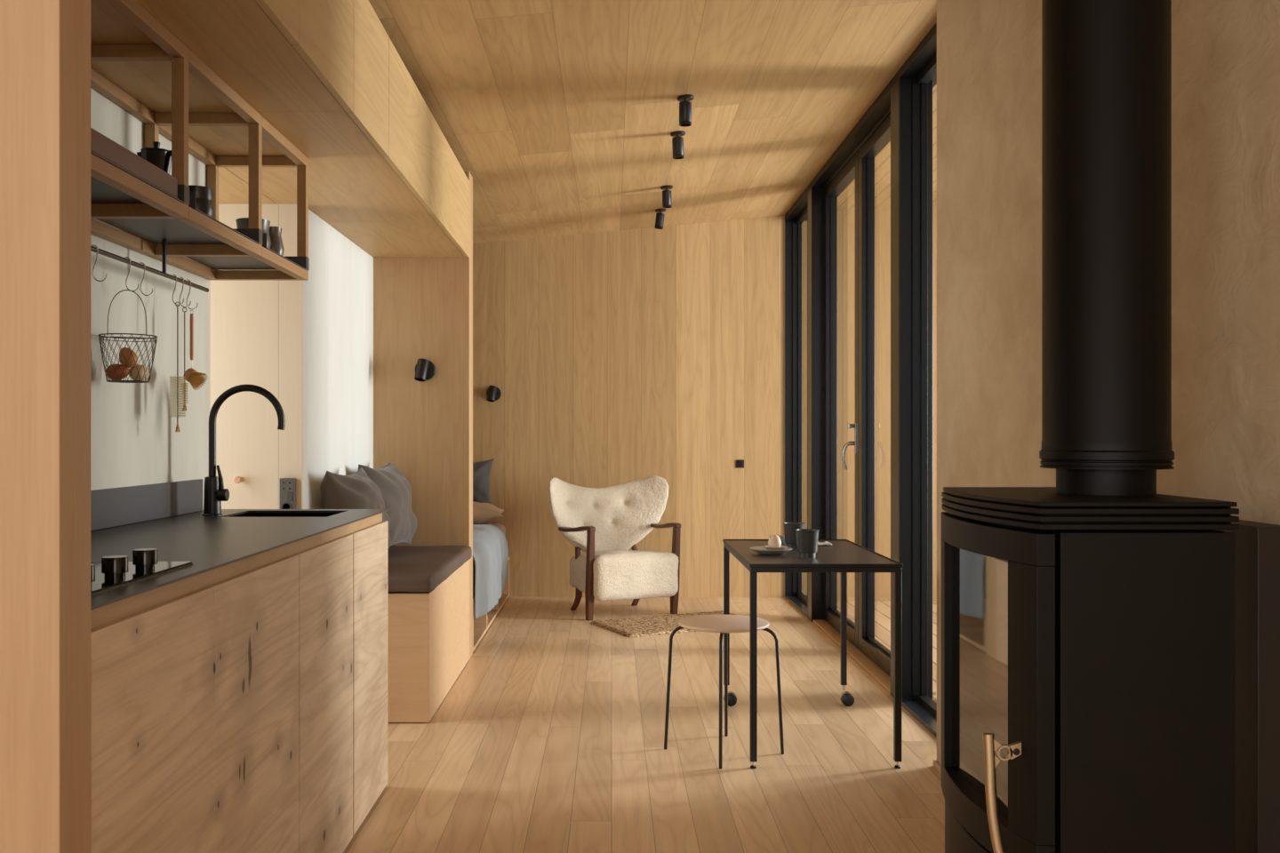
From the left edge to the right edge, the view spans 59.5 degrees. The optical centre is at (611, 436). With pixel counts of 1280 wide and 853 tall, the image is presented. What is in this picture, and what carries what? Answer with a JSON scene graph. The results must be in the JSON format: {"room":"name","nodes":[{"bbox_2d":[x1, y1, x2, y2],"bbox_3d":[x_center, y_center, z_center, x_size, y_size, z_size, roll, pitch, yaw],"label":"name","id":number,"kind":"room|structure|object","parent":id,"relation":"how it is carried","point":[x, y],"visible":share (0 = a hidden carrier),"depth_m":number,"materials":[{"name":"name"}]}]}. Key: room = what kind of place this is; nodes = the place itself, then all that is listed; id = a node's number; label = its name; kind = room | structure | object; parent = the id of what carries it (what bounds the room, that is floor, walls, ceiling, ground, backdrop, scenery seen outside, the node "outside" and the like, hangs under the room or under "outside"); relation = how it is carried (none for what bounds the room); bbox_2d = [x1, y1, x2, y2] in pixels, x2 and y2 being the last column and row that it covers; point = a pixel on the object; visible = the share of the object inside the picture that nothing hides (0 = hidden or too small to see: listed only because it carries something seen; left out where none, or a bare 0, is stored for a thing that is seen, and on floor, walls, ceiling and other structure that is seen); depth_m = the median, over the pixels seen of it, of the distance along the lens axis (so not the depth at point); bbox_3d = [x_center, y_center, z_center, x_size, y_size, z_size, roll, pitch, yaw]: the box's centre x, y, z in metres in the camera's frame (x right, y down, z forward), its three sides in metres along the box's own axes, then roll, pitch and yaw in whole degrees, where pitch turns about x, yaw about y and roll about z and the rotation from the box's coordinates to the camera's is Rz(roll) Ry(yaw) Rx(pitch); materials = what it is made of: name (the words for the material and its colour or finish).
{"room":"tiny house interior","nodes":[
{"label":"tiny house interior","id":0,"kind":"room"},
{"bbox_2d":[0,0,90,852],"bbox_3d":[-1.665,-0.125,1.526,1.870,2.550,0.091,0,0,0],"label":"wall","id":1,"kind":"structure","parent":0,"point":[45,44],"depth_m":1.48,"materials":[{"name":"brown wood"}]},
{"bbox_2d":[90,87,209,510],"bbox_3d":[-1.375,0.117,2.631,0.100,2.067,2.118,0,0,0],"label":"wall","id":2,"kind":"structure","parent":0,"point":[135,442],"depth_m":3.16,"materials":[{"name":"paint"}]},
{"bbox_2d":[90,479,202,530],"bbox_3d":[-1.319,0.189,2.587,0.012,0.101,2.026,0,0,0],"label":"backsplash","id":3,"kind":"structure","parent":2,"relation":"attached to","point":[123,506],"depth_m":3.14,"materials":[{"name":"grey"}]},
{"bbox_2d":[209,204,303,509],"bbox_3d":[-1.911,0.117,4.428,1.377,2.067,0.016,0,0,0],"label":"wall","id":4,"kind":"structure","parent":0,"point":[256,327],"depth_m":4.42,"materials":[{"name":"brown wood"}]},
{"bbox_2d":[233,476,243,483],"bbox_3d":[-1.463,0.170,4.397,0.029,0.029,0.045,0,0,0],"label":"peg","id":5,"kind":"object","parent":4,"relation":"attached to","point":[237,479],"visible":1,"depth_m":4.37,"materials":[{"name":"brown wood"}]},
{"bbox_2d":[279,478,295,509],"bbox_3d":[-1.273,0.258,4.402,0.058,0.185,0.034,0,0,0],"label":"wall socket","id":6,"kind":"object","parent":4,"relation":"attached to","point":[287,486],"visible":0.8,"depth_m":4.39,"materials":[{"name":"grey plastic"}]},
{"bbox_2d":[281,502,291,509],"bbox_3d":[-1.273,0.278,4.387,0.038,0.038,0.002,0,0,0],"label":"outlet","id":7,"kind":"object","parent":6,"relation":"attached to","point":[284,505],"depth_m":4.39,"materials":[{"name":"grey plastic"}]},
{"bbox_2d":[90,0,464,257],"bbox_3d":[-1.675,-0.926,3.662,1.849,0.018,4.175,0,0,0],"label":"soffit","id":8,"kind":"structure","parent":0,"point":[353,188],"depth_m":3.22,"materials":[{"name":"brown wood"}]},
{"bbox_2d":[90,0,309,280],"bbox_3d":[-1.159,-0.715,2.635,0.325,0.402,2.109,0,0,0],"label":"shelf","id":9,"kind":"object","parent":8,"relation":"hanging from","point":[120,199],"visible":0.77,"depth_m":2.99,"materials":[{"name":"brown wood"}]},
{"bbox_2d":[90,128,177,198],"bbox_3d":[-1.105,-0.573,2.363,0.191,0.052,0.486,0,0,0],"label":"wooden box","id":10,"kind":"object","parent":9,"relation":"on","point":[101,145],"visible":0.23,"depth_m":2.36,"materials":[{"name":"brown wood"}]},
{"bbox_2d":[136,141,171,174],"bbox_3d":[-1.116,-0.636,2.757,0.083,0.178,0.082,0,0,44],"label":"moka pot","id":11,"kind":"object","parent":10,"relation":"on","point":[161,158],"visible":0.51,"depth_m":2.73,"materials":[{"name":"black metal"}]},
{"bbox_2d":[90,151,189,204],"bbox_3d":[-1.144,-0.566,2.380,0.294,0.044,0.532,0,0,0],"label":"tray","id":12,"kind":"object","parent":9,"relation":"on","point":[101,193],"depth_m":2.50,"materials":[{"name":"brown wood"}]},
{"bbox_2d":[90,240,208,292],"bbox_3d":[-1.240,-0.496,2.567,0.012,0.108,1.734,0,0,0],"label":"rail","id":13,"kind":"object","parent":9,"relation":"hanging from","point":[163,273],"visible":0.65,"depth_m":3.07,"materials":[{"name":"grey metal"}]},
{"bbox_2d":[91,244,107,281],"bbox_3d":[-1.233,-0.415,2.691,0.003,0.087,0.043,0,0,38],"label":"s-hook","id":14,"kind":"object","parent":13,"relation":"hanging from","point":[92,244],"visible":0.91,"depth_m":2.69,"materials":[{"name":"silver metal"}]},
{"bbox_2d":[125,256,138,291],"bbox_3d":[-1.233,-0.415,2.874,0.003,0.087,0.043,0,0,38],"label":"s-hook","id":15,"kind":"object","parent":13,"relation":"hanging from","point":[125,257],"visible":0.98,"depth_m":2.87,"materials":[{"name":"silver metal"}]},
{"bbox_2d":[98,289,157,383],"bbox_3d":[-1.245,-0.259,2.885,0.141,0.237,0.141,0,0,0],"label":"wire basket","id":16,"kind":"object","parent":15,"relation":"hanging from","point":[108,333],"visible":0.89,"depth_m":2.87,"materials":[{"name":"brown metal"}]},
{"bbox_2d":[106,363,129,380],"bbox_3d":[-1.263,-0.164,2.864,0.055,0.043,0.043,0,0,0],"label":"egg","id":17,"kind":"object","parent":16,"relation":"in","point":[126,372],"visible":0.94,"depth_m":2.85,"materials":[{"name":"brown food"}]},
{"bbox_2d":[119,347,137,367],"bbox_3d":[-1.240,-0.202,2.872,0.047,0.053,0.044,0,0,0],"label":"egg","id":18,"kind":"object","parent":16,"relation":"in","point":[126,353],"visible":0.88,"depth_m":2.86,"materials":[{"name":"brown food"}]},
{"bbox_2d":[128,364,148,380],"bbox_3d":[-1.224,-0.164,2.901,0.044,0.044,0.055,0,0,0],"label":"egg","id":19,"kind":"object","parent":16,"relation":"in","point":[134,372],"visible":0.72,"depth_m":2.88,"materials":[{"name":"beige food"}]},
{"bbox_2d":[139,262,152,295],"bbox_3d":[-1.233,-0.415,2.963,0.003,0.087,0.043,0,0,38],"label":"s-hook","id":20,"kind":"object","parent":13,"relation":"hanging from","point":[140,262],"visible":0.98,"depth_m":2.96,"materials":[{"name":"silver metal"}]},
{"bbox_2d":[171,274,183,305],"bbox_3d":[-1.233,-0.415,3.178,0.003,0.087,0.043,0,0,38],"label":"s-hook","id":21,"kind":"object","parent":13,"relation":"hanging from","point":[172,275],"visible":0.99,"depth_m":3.17,"materials":[{"name":"silver metal"}]},
{"bbox_2d":[169,302,185,431],"bbox_3d":[-1.228,-0.196,3.170,0.043,0.369,0.043,0,0,0],"label":"brush","id":22,"kind":"object","parent":21,"relation":"hanging from","point":[178,380],"visible":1,"depth_m":3.17,"materials":[{"name":"grey metal"}]},
{"bbox_2d":[178,276,191,307],"bbox_3d":[-1.233,-0.415,3.230,0.003,0.087,0.043,0,0,38],"label":"s-hook","id":23,"kind":"object","parent":13,"relation":"hanging from","point":[180,276],"visible":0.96,"depth_m":3.23,"materials":[{"name":"silver metal"}]},
{"bbox_2d":[181,307,188,410],"bbox_3d":[-1.228,-0.222,3.222,0.018,0.297,0.018,0,0,0],"label":"brush","id":24,"kind":"object","parent":23,"relation":"hanging from","point":[183,308],"visible":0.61,"depth_m":3.22,"materials":[{"name":"grey metal"}]},
{"bbox_2d":[185,279,197,310],"bbox_3d":[-1.233,-0.415,3.284,0.003,0.087,0.043,0,0,38],"label":"s-hook","id":25,"kind":"object","parent":13,"relation":"hanging from","point":[187,279],"visible":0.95,"depth_m":3.28,"materials":[{"name":"silver metal"}]},
{"bbox_2d":[183,310,207,390],"bbox_3d":[-1.217,-0.252,3.268,0.066,0.235,0.058,0,0,0],"label":"dish brush","id":26,"kind":"object","parent":25,"relation":"hanging from","point":[192,376],"visible":0.98,"depth_m":3.27,"materials":[{"name":"brown wood"}]},
{"bbox_2d":[96,191,262,244],"bbox_3d":[-1.144,-0.566,2.942,0.294,0.044,0.515,0,0,0],"label":"tray","id":27,"kind":"object","parent":9,"relation":"on","point":[174,231],"depth_m":2.96,"materials":[{"name":"grey metal"}]},
{"bbox_2d":[188,184,214,217],"bbox_3d":[-1.062,-0.591,2.870,0.084,0.088,0.084,0,0,0],"label":"tumbler","id":28,"kind":"object","parent":9,"relation":"on","point":[204,195],"visible":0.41,"depth_m":2.84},
{"bbox_2d":[186,232,309,270],"bbox_3d":[-1.144,-0.566,3.464,0.294,0.044,0.451,0,0,0],"label":"tray","id":29,"kind":"object","parent":9,"relation":"on","point":[300,262],"depth_m":3.52,"materials":[{"name":"grey metal"}]},
{"bbox_2d":[235,217,271,248],"bbox_3d":[-1.085,-0.600,3.390,0.104,0.105,0.104,0,0,0],"label":"tumbler","id":30,"kind":"object","parent":9,"relation":"on","point":[242,222],"visible":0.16,"depth_m":3.36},
{"bbox_2d":[269,226,284,255],"bbox_3d":[-1.050,-0.597,3.475,0.066,0.100,0.066,0,0,0],"label":"tumbler","id":31,"kind":"object","parent":9,"relation":"on","point":[276,245],"visible":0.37,"depth_m":3.45,"materials":[{"name":"silver metal"}]},
{"bbox_2d":[255,0,299,44],"bbox_3d":[-1.027,-1.112,2.341,0.596,0.394,0.549,0,0,0],"label":"upper cabinet","id":32,"kind":"object","parent":8,"relation":"attached to","point":[284,14],"visible":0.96,"depth_m":2.52,"materials":[{"name":"brown wood"}]},
{"bbox_2d":[291,0,353,112],"bbox_3d":[-1.027,-1.112,2.892,0.596,0.394,0.546,0,0,0],"label":"upper cabinet","id":33,"kind":"object","parent":8,"relation":"attached to","point":[326,27],"visible":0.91,"depth_m":2.91,"materials":[{"name":"brown wood"}]},
{"bbox_2d":[347,0,388,156],"bbox_3d":[-1.027,-1.112,3.417,0.596,0.394,0.496,0,0,0],"label":"upper cabinet","id":34,"kind":"object","parent":8,"relation":"attached to","point":[371,39],"visible":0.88,"depth_m":3.40,"materials":[{"name":"brown wood"}]},
{"bbox_2d":[383,37,427,205],"bbox_3d":[-1.027,-1.112,4.049,0.596,0.394,0.760,0,0,0],"label":"upper cabinet","id":35,"kind":"object","parent":8,"relation":"on","point":[407,156],"visible":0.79,"depth_m":3.98,"materials":[{"name":"brown wood"}]},
{"bbox_2d":[423,106,469,257],"bbox_3d":[-1.027,-1.112,5.090,0.596,0.394,1.317,0,0,0],"label":"upper cabinet","id":36,"kind":"object","parent":8,"relation":"attached to","point":[448,185],"visible":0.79,"depth_m":4.95,"materials":[{"name":"brown wood"}]},
{"bbox_2d":[303,209,373,509],"bbox_3d":[-1.273,0.117,5.093,0.100,2.067,1.314,0,0,0],"label":"wall","id":37,"kind":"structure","parent":0,"point":[338,292],"depth_m":4.96,"materials":[{"name":"white paint"}]},
{"bbox_2d":[373,171,472,659],"bbox_3d":[-1.665,-0.106,5.830,1.869,2.512,0.160,0,0,0],"label":"wall partition","id":38,"kind":"structure","parent":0,"point":[423,307],"depth_m":5.75,"materials":[{"name":"brown wood"}]},
{"bbox_2d":[414,358,435,382],"bbox_3d":[-0.956,-0.336,5.693,0.105,0.117,0.114,0,0,0],"label":"wall lamp","id":39,"kind":"object","parent":38,"relation":"attached to","point":[425,370],"visible":1,"depth_m":5.67,"materials":[{"name":"black metal"}]},
{"bbox_2d":[472,215,784,597],"bbox_3d":[-0.681,-0.214,8.050,3.838,2.729,0.100,0,0,0],"label":"wall","id":40,"kind":"structure","parent":0,"point":[618,357],"depth_m":8.00,"materials":[{"name":"brown wood"}]},
{"bbox_2d":[486,385,501,401],"bbox_3d":[-0.841,-0.301,7.943,0.105,0.117,0.114,0,0,0],"label":"wall lamp","id":41,"kind":"object","parent":40,"relation":"attached to","point":[493,393],"visible":1,"depth_m":7.92,"materials":[{"name":"black metal"}]},
{"bbox_2d":[736,459,743,467],"bbox_3d":[0.917,0.197,7.994,0.057,0.057,0.012,0,0,0],"label":"light switch","id":42,"kind":"object","parent":40,"relation":"attached to","point":[740,463],"visible":1,"depth_m":7.99,"materials":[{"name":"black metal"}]},
{"bbox_2d":[784,192,807,618],"bbox_3d":[1.349,-0.185,7.530,0.222,2.710,0.940,0,0,0],"label":"window","id":43,"kind":"structure","parent":40,"relation":"in","point":[793,228],"depth_m":7.97,"materials":[{"name":"grey metal"}]},
{"bbox_2d":[343,597,944,852],"bbox_3d":[-0.620,1.210,3.200,3.960,0.120,9.800,0,0,0],"label":"floor","id":44,"kind":"structure","parent":0,"point":[549,739],"depth_m":4.07,"materials":[{"name":"brown wood"}]},
{"bbox_2d":[90,586,213,852],"bbox_3d":[-1.027,0.714,1.822,0.587,0.872,0.490,0,0,0],"label":"base cabinet","id":45,"kind":"object","parent":44,"relation":"on","point":[152,668],"visible":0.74,"depth_m":1.80,"materials":[{"name":"brown wood"}]},
{"bbox_2d":[90,509,389,629],"bbox_3d":[-1.028,0.261,2.632,0.589,0.042,2.116,0,0,0],"label":"countertop","id":46,"kind":"structure","parent":45,"relation":"on","point":[220,548],"depth_m":2.55,"materials":[{"name":"black"}]},
{"bbox_2d":[90,548,193,596],"bbox_3d":[-1.022,0.220,1.847,0.480,0.040,0.497,0,0,0],"label":"cooktop","id":47,"kind":"object","parent":46,"relation":"in","point":[113,572],"visible":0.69,"depth_m":1.87,"materials":[{"name":"black glass"}]},
{"bbox_2d":[202,384,285,516],"bbox_3d":[-1.115,0.041,3.398,0.250,0.398,0.058,0,0,0],"label":"tap","id":48,"kind":"object","parent":46,"relation":"on","point":[214,492],"visible":1,"depth_m":3.39,"materials":[{"name":"black metal"}]},
{"bbox_2d":[228,512,339,517],"bbox_3d":[-1.010,0.348,3.476,0.324,0.204,0.284,0,0,0],"label":"sink basin","id":49,"kind":"object","parent":46,"relation":"in","point":[246,515],"visible":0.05,"depth_m":3.61,"materials":[{"name":"black metal"}]},
{"bbox_2d":[208,554,298,852],"bbox_3d":[-1.027,0.714,2.349,0.587,0.872,0.562,0,0,0],"label":"base cabinet","id":50,"kind":"object","parent":44,"relation":"on","point":[256,611],"visible":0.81,"depth_m":2.31,"materials":[{"name":"brown wood"}]},
{"bbox_2d":[294,534,352,852],"bbox_3d":[-1.027,0.714,2.909,0.587,0.872,0.545,0,0,0],"label":"base cabinet","id":51,"kind":"object","parent":44,"relation":"on","point":[325,570],"visible":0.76,"depth_m":2.88,"materials":[{"name":"brown wood"}]},
{"bbox_2d":[349,520,387,835],"bbox_3d":[-1.027,0.714,3.433,0.587,0.872,0.487,0,0,0],"label":"base cabinet","id":52,"kind":"object","parent":44,"relation":"on","point":[370,543],"visible":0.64,"depth_m":3.39,"materials":[{"name":"brown wood"}]},
{"bbox_2d":[387,560,469,722],"bbox_3d":[-0.976,0.890,5.115,0.491,0.520,1.265,0,0,0],"label":"bench","id":53,"kind":"object","parent":44,"relation":"on","point":[428,633],"visible":0.41,"depth_m":4.48,"materials":[{"name":"brown wood"}]},
{"bbox_2d":[387,545,471,592],"bbox_3d":[-0.966,0.592,5.103,0.510,0.074,1.284,0,0,0],"label":"bench cushion","id":54,"kind":"object","parent":53,"relation":"on","point":[410,569],"visible":0.56,"depth_m":4.90,"materials":[{"name":"brown leather"}]},
{"bbox_2d":[320,467,390,549],"bbox_3d":[-1.089,0.342,4.780,0.227,0.408,0.520,0,0,6],"label":"throw pillow","id":55,"kind":"object","parent":54,"relation":"on","point":[356,491],"visible":0.51,"depth_m":4.61,"materials":[{"name":"grey fabric"}]},
{"bbox_2d":[358,462,416,545],"bbox_3d":[-1.099,0.338,5.402,0.256,0.416,0.522,0,0,10],"label":"throw pillow","id":56,"kind":"object","parent":54,"relation":"on","point":[396,490],"visible":0.58,"depth_m":5.31,"materials":[{"name":"grey fabric"}]},
{"bbox_2d":[472,556,509,652],"bbox_3d":[-1.640,1.004,6.954,1.820,0.293,2.083,0,0,0],"label":"bed","id":57,"kind":"object","parent":44,"relation":"on","point":[480,625],"visible":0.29,"depth_m":6.55,"materials":[{"name":"brown wood"}]},
{"bbox_2d":[472,523,505,587],"bbox_3d":[-1.649,0.731,6.955,1.809,0.241,2.047,0,0,0],"label":"mattress","id":58,"kind":"object","parent":57,"relation":"on","point":[501,527],"visible":0.03,"depth_m":7.72,"materials":[{"name":"fabric"}]},
{"bbox_2d":[472,458,494,503],"bbox_3d":[-1.070,0.350,7.902,0.477,0.380,0.159,0,0,-8],"label":"bed pillow","id":59,"kind":"object","parent":58,"relation":"on","point":[481,469],"visible":0.27,"depth_m":7.87,"materials":[{"name":"grey fabric"}]},
{"bbox_2d":[472,501,504,524],"bbox_3d":[-1.030,0.524,7.640,0.592,0.188,0.406,0,2,-3],"label":"bed pillow","id":60,"kind":"object","parent":58,"relation":"on","point":[483,513],"visible":0.39,"depth_m":7.49,"materials":[{"name":"beige fabric"}]},
{"bbox_2d":[472,524,508,618],"bbox_3d":[-1.265,0.789,6.674,1.169,0.446,1.522,0,0,0],"label":"quilt","id":61,"kind":"object","parent":58,"relation":"on","point":[490,544],"visible":0.31,"depth_m":6.50,"materials":[{"name":"grey fabric"}]},
{"bbox_2d":[548,475,681,620],"bbox_3d":[0.033,0.710,7.337,0.878,0.881,0.668,0,0,-26],"label":"armchair","id":62,"kind":"object","parent":44,"relation":"on","point":[604,524],"visible":1,"depth_m":7.32,"materials":[{"name":"fabric"}]},
{"bbox_2d":[590,610,735,637],"bbox_3d":[0.412,1.142,6.847,0.954,0.020,0.549,0,0,-25],"label":"rug","id":63,"kind":"object","parent":44,"relation":"on","point":[649,626],"visible":0.53,"depth_m":6.75,"materials":[{"name":"wicker"}]},
{"bbox_2d":[664,615,783,768],"bbox_3d":[0.408,0.913,4.085,0.333,0.474,0.333,0,0,-40],"label":"stool","id":64,"kind":"object","parent":44,"relation":"on","point":[722,624],"visible":0.94,"depth_m":4.05,"materials":[{"name":"brown wood"}]},
{"bbox_2d":[722,539,903,768],"bbox_3d":[0.757,0.795,4.338,0.560,0.709,0.940,0,0,0],"label":"side table","id":65,"kind":"object","parent":44,"relation":"on","point":[844,556],"visible":0.96,"depth_m":3.89,"materials":[{"name":"black metal"}]},
{"bbox_2d":[749,546,792,555],"bbox_3d":[0.603,0.434,4.235,0.161,0.022,0.161,0,0,0],"label":"plate","id":66,"kind":"object","parent":65,"relation":"on","point":[762,550],"visible":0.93,"depth_m":4.19,"materials":[{"name":"grey ceramic"}]},
{"bbox_2d":[763,545,787,550],"bbox_3d":[0.622,0.427,4.243,0.092,0.020,0.092,0,0,0],"label":"saucer","id":67,"kind":"object","parent":66,"relation":"on","point":[782,548],"visible":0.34,"depth_m":4.21,"materials":[{"name":"grey ceramic"}]},
{"bbox_2d":[768,535,781,547],"bbox_3d":[0.618,0.402,4.243,0.051,0.060,0.050,0,0,0],"label":"egg","id":68,"kind":"object","parent":67,"relation":"on","point":[774,541],"visible":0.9,"depth_m":4.22,"materials":[{"name":"white food"}]},
{"bbox_2d":[769,535,786,545],"bbox_3d":[0.690,0.427,4.600,0.082,0.036,0.082,0,0,0],"label":"bowl","id":69,"kind":"object","parent":67,"relation":"on","point":[781,537],"visible":0.28,"depth_m":4.57,"materials":[{"name":"grey ceramic"}]},
{"bbox_2d":[783,522,805,549],"bbox_3d":[0.726,0.395,4.450,0.087,0.100,0.087,0,0,0],"label":"cup","id":70,"kind":"object","parent":65,"relation":"on","point":[789,528],"visible":0.75,"depth_m":4.42,"materials":[{"name":"grey ceramic"}]},
{"bbox_2d":[795,528,819,558],"bbox_3d":[0.721,0.395,4.125,0.087,0.100,0.087,0,0,0],"label":"cup","id":71,"kind":"object","parent":65,"relation":"on","point":[806,539],"visible":1,"depth_m":4.09,"materials":[{"name":"black ceramic"}]},
{"bbox_2d":[817,541,831,545],"bbox_3d":[0.862,0.436,4.565,0.065,0.012,0.055,0,0,0],"label":"napkin","id":72,"kind":"object","parent":65,"relation":"on","point":[827,543],"visible":0.8,"depth_m":4.54,"materials":[{"name":"white paper"}]},
{"bbox_2d":[808,79,935,699],"bbox_3d":[1.336,-0.195,5.945,0.208,2.690,2.230,0,0,0],"label":"door","id":73,"kind":"structure","parent":44,"relation":"on","point":[870,654],"depth_m":5.95,"materials":[{"name":"black metal"}]},
{"bbox_2d":[941,487,1239,852],"bbox_3d":[0.743,0.624,1.895,0.362,1.053,0.494,0,0,0],"label":"wood stove","id":74,"kind":"object","parent":44,"relation":"on","point":[1088,642],"visible":0.98,"depth_m":1.65,"materials":[{"name":"metal"}]},
{"bbox_2d":[1039,0,1174,495],"bbox_3d":[0.836,-0.716,1.895,0.209,1.625,0.209,0,0,0],"label":"stovepipe","id":75,"kind":"object","parent":74,"relation":"on","point":[1107,64],"visible":1,"depth_m":1.81,"materials":[{"name":"black metal"}]},
{"bbox_2d":[368,0,936,243],"bbox_3d":[-0.590,-1.473,3.200,4.020,0.485,9.800,0,0,0],"label":"ceiling","id":76,"kind":"structure","parent":0,"point":[562,116],"depth_m":4.84,"materials":[{"name":"brown wood"}]},
{"bbox_2d":[654,208,665,229],"bbox_3d":[0.322,-1.434,7.390,0.077,0.130,0.074,0,0,0],"label":"ceiling spotlight","id":77,"kind":"object","parent":76,"relation":"attached to","point":[660,217],"visible":1,"depth_m":7.37,"materials":[{"name":"black metal"}]},
{"bbox_2d":[660,184,672,207],"bbox_3d":[0.330,-1.436,6.710,0.074,0.128,0.074,0,0,0],"label":"ceiling spotlight","id":78,"kind":"object","parent":76,"relation":"attached to","point":[667,201],"visible":1,"depth_m":6.69,"materials":[{"name":"black metal"}]},
{"bbox_2d":[670,130,685,159],"bbox_3d":[0.326,-1.435,5.520,0.074,0.128,0.074,0,0,0],"label":"ceiling spotlight","id":79,"kind":"object","parent":76,"relation":"attached to","point":[677,141],"visible":1,"depth_m":5.50,"materials":[{"name":"black metal"}]},
{"bbox_2d":[677,94,694,127],"bbox_3d":[0.325,-1.436,4.935,0.074,0.127,0.074,0,0,0],"label":"ceiling spotlight","id":80,"kind":"object","parent":76,"relation":"attached to","point":[684,104],"visible":1,"depth_m":4.91,"materials":[{"name":"black metal"}]},
{"bbox_2d":[784,22,936,220],"bbox_3d":[1.329,-1.568,5.950,0.182,0.056,4.100,0,0,0],"label":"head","id":81,"kind":"structure","parent":0,"point":[925,52],"depth_m":5.40},
{"bbox_2d":[801,201,936,601],"bbox_3d":[2.450,-0.307,8.050,2.300,2.974,0.100,0,0,0],"label":"wall","id":82,"kind":"structure","parent":0,"point":[845,218],"depth_m":8.00,"materials":[{"name":"beige wood"}]},
{"bbox_2d":[936,0,1279,765],"bbox_3d":[1.266,-0.210,1.100,0.269,2.719,5.600,0,0,0],"label":"wall","id":83,"kind":"structure","parent":0,"point":[1226,53],"depth_m":2.26,"materials":[{"name":"brown wood"}]},
{"bbox_2d":[898,55,936,738],"bbox_3d":[1.349,-0.185,4.365,0.222,2.710,0.930,0,0,0],"label":"window","id":84,"kind":"structure","parent":83,"relation":"in","point":[913,92],"depth_m":4.80,"materials":[{"name":"grey metal"}]},
{"bbox_2d":[932,760,941,774],"bbox_3d":[1.125,1.139,1.103,0.011,0.022,5.605,0,0,0],"label":"baseboard","id":85,"kind":"structure","parent":83,"relation":"attached to","point":[935,764],"depth_m":3.86,"materials":[{"name":"brown wood"}]},
{"bbox_2d":[1216,520,1279,852],"bbox_3d":[1.100,0.650,2.301,0.062,1.000,0.897,0,0,0],"label":"shield","id":86,"kind":"object","parent":83,"relation":"attached to","point":[1257,544],"visible":0.31,"depth_m":1.85,"materials":[{"name":"metal"}]},
{"label":"outside","id":87,"kind":"structure","parent":0,"visible":0},
{"bbox_2d":[837,601,936,700],"bbox_3d":[2.530,1.235,5.450,2.140,0.110,5.700,0,0,0],"label":"deck","id":88,"kind":"object","parent":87,"point":[882,609],"depth_m":7.03,"materials":[{"name":"brown wood"}]},
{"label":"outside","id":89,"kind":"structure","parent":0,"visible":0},
{"bbox_2d":[837,84,936,210],"bbox_3d":[2.610,-1.754,5.350,2.380,0.316,5.500,0,0,0],"label":"soffit","id":90,"kind":"structure","parent":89,"point":[846,199],"depth_m":7.10,"materials":[{"name":"beige wood"}]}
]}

